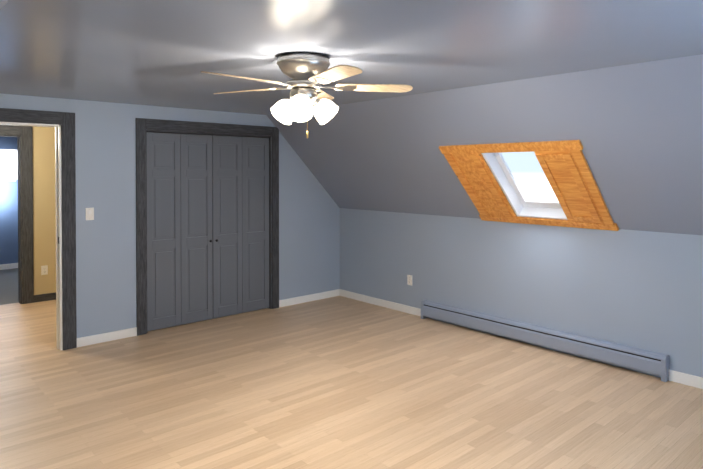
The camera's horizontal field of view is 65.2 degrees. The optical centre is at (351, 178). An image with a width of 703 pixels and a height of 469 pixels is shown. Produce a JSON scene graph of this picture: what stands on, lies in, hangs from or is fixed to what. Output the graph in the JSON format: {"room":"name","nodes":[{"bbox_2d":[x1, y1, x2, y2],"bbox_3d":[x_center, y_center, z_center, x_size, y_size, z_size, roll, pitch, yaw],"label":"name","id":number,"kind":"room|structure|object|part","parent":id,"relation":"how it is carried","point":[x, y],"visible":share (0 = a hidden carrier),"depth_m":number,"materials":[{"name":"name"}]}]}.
{"room":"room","nodes":[
{"label":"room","id":0,"kind":"room"},
{"bbox_2d":[0,0,8,9],"bbox_3d":[-1.871,-0.194,1.780,1.291,1.301,6.090,-1,1,-42],"label":"ceiling","id":1,"kind":"structure","parent":0,"point":[3,3],"depth_m":2.11,"materials":[{"name":"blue paint"}]},
{"bbox_2d":[0,179,17,263],"bbox_3d":[-6.572,0.379,8.566,4.600,2.300,0.120,-1,1,-42],"label":"wall","id":2,"kind":"structure","parent":0,"point":[8,222],"depth_m":9.22,"materials":[{"name":"blue paint"}]},
{"bbox_2d":[0,137,17,181],"bbox_3d":[-6.017,-0.333,8.912,1.160,0.775,0.089,-1,1,-42],"label":"window","id":3,"kind":"structure","parent":2,"relation":"in","point":[8,159],"depth_m":9.19,"materials":[{"name":"white glass"}]},
{"bbox_2d":[0,263,17,269],"bbox_3d":[-5.875,1.478,9.113,2.650,0.090,0.014,-1,1,-42],"label":"baseboard","id":4,"kind":"structure","parent":2,"relation":"attached to","point":[13,265],"depth_m":9.22,"materials":[{"name":"grey wood"}]},
{"bbox_2d":[21,126,55,294],"bbox_3d":[-4.604,0.406,6.369,4.600,2.300,0.120,-1,1,-42],"label":"wall","id":5,"kind":"structure","parent":0,"point":[44,226],"depth_m":6.94,"materials":[{"name":"beige paint"}]},
{"bbox_2d":[0,125,33,303],"bbox_3d":[-4.411,0.453,6.548,1.065,2.200,0.172,-1,1,-42],"label":"door frame","id":6,"kind":"structure","parent":5,"relation":"attached to","point":[23,135],"depth_m":6.79,"materials":[{"name":"grey wood"}]},
{"bbox_2d":[41,265,47,274],"bbox_3d":[-3.875,1.159,6.943,0.072,0.116,0.010,-1,1,-42],"label":"outlet","id":7,"kind":"object","parent":5,"relation":"attached to","point":[44,270],"visible":1,"depth_m":6.94,"materials":[{"name":"white plastic"}]},
{"bbox_2d":[34,292,55,302],"bbox_3d":[-3.444,1.499,7.331,1.405,0.090,0.014,-1,1,-42],"label":"baseboard","id":8,"kind":"structure","parent":5,"relation":"attached to","point":[44,297],"depth_m":6.94,"materials":[{"name":"grey wood"}]},
{"bbox_2d":[0,93,339,337],"bbox_3d":[-2.212,0.316,5.489,5.650,2.500,0.120,-1,1,-42],"label":"wall","id":9,"kind":"structure","parent":0,"point":[309,208],"depth_m":5.39,"materials":[{"name":"blue paint"}]},
{"bbox_2d":[0,108,76,350],"bbox_3d":[-2.994,0.487,4.797,1.050,2.175,0.174,-1,1,-42],"label":"door frame","id":10,"kind":"structure","parent":9,"relation":"attached to","point":[65,121],"depth_m":5.03,"materials":[{"name":"grey wood"}]},
{"bbox_2d":[86,208,93,219],"bbox_3d":[-2.462,0.335,5.175,0.072,0.116,0.014,-1,1,-42],"label":"light switch","id":11,"kind":"object","parent":9,"relation":"attached to","point":[89,213],"visible":1,"depth_m":5.17,"materials":[{"name":"white plastic"}]},
{"bbox_2d":[77,327,136,346],"bbox_3d":[-2.347,1.526,5.292,0.558,0.085,0.014,-1,1,-42],"label":"baseboard","id":12,"kind":"structure","parent":9,"relation":"attached to","point":[125,333],"depth_m":5.28,"materials":[{"name":"white wood"}]},
{"bbox_2d":[147,132,212,330],"bbox_3d":[-1.801,0.540,5.808,0.730,2.020,0.069,-1,1,-42],"label":"closet door","id":13,"kind":"structure","parent":9,"relation":"in","point":[179,239],"depth_m":5.79,"materials":[{"name":"grey wood"}]},
{"bbox_2d":[136,118,278,335],"bbox_3d":[-1.545,0.477,6.074,1.697,2.165,0.142,-1,1,-42],"label":"trim","id":14,"kind":"structure","parent":9,"relation":"attached to","point":[144,126],"depth_m":5.77,"materials":[{"name":"grey wood"}]},
{"bbox_2d":[212,135,268,318],"bbox_3d":[-1.251,0.534,6.301,0.730,2.020,0.069,-1,1,-42],"label":"closet door","id":15,"kind":"structure","parent":9,"relation":"in","point":[240,211],"depth_m":6.28,"materials":[{"name":"grey wood"}]},
{"bbox_2d":[279,289,338,306],"bbox_3d":[-0.529,1.507,6.921,0.930,0.085,0.014,-1,1,-42],"label":"baseboard","id":16,"kind":"structure","parent":9,"relation":"attached to","point":[312,297],"depth_m":6.90,"materials":[{"name":"white wood"}]},
{"bbox_2d":[0,268,702,468],"bbox_3d":[-2.232,1.622,5.024,6.320,0.100,11.370,-1,1,-42],"label":"floor","id":17,"kind":"structure","parent":0,"point":[338,382],"depth_m":3.94,"materials":[{"name":"brown wood"}]},
{"bbox_2d":[0,0,702,114],"bbox_3d":[-0.221,-0.767,3.252,3.180,0.120,6.090,-1,1,-42],"label":"ceiling","id":18,"kind":"structure","parent":0,"point":[163,53],"depth_m":2.87,"materials":[{"name":"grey paint"}]},
{"bbox_2d":[201,52,412,137],"bbox_3d":[-0.308,-0.469,3.171,1.212,0.474,1.248,-1,1,-42],"label":"ceiling fan","id":19,"kind":"object","parent":18,"relation":"hanging from","point":[309,73],"visible":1,"depth_m":3.13,"materials":[{"name":"silver metal"}]},
{"bbox_3d":[-0.277,-0.395,3.232,0.394,0.154,0.397,-1,1,-42],"label":"lamp shade","id":20,"kind":"part","parent":19,"relation":"part of","materials":[{"name":"white glass"}]},
{"bbox_2d":[267,54,702,234],"bbox_3d":[1.430,-0.229,4.737,1.291,1.301,6.090,-1,1,-42],"label":"ceiling","id":21,"kind":"structure","parent":0,"point":[636,130],"depth_m":4.27,"materials":[{"name":"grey paint"}]},
{"bbox_2d":[439,140,618,230],"bbox_3d":[1.542,0.032,4.864,0.807,0.803,1.345,-1,1,-42],"label":"skylight window","id":22,"kind":"structure","parent":21,"relation":"attached to","point":[550,183],"depth_m":4.89,"materials":[{"name":"orange wood"}]},
{"bbox_2d":[340,208,702,377],"bbox_3d":[1.839,0.969,5.118,0.120,1.204,6.090,-1,1,-42],"label":"wall","id":23,"kind":"structure","parent":0,"point":[639,289],"depth_m":5.08,"materials":[{"name":"blue paint"}]},
{"bbox_2d":[339,289,420,315],"bbox_3d":[0.328,1.509,6.711,0.014,0.085,1.470,-1,1,-42],"label":"baseboard","id":24,"kind":"structure","parent":23,"relation":"attached to","point":[380,302],"depth_m":6.66,"materials":[{"name":"white wood"}]},
{"bbox_2d":[407,275,411,285],"bbox_3d":[0.670,1.171,6.329,0.010,0.116,0.072,-1,1,-42],"label":"outlet","id":25,"kind":"object","parent":23,"relation":"attached to","point":[409,279],"visible":1,"depth_m":6.33,"materials":[{"name":"white plastic"}]},
{"bbox_2d":[421,300,668,381],"bbox_3d":[1.628,1.470,5.214,0.074,0.200,2.495,-1,1,-42],"label":"baseboard heater","id":26,"kind":"object","parent":23,"relation":"attached to","point":[646,361],"visible":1,"depth_m":4.94,"materials":[{"name":"blue paint"}]},
{"bbox_2d":[669,369,702,388],"bbox_3d":[3.101,1.546,3.615,0.014,0.085,1.855,-1,1,-42],"label":"baseboard","id":27,"kind":"structure","parent":23,"relation":"attached to","point":[686,379],"depth_m":4.21,"materials":[{"name":"white wood"}]}
]}

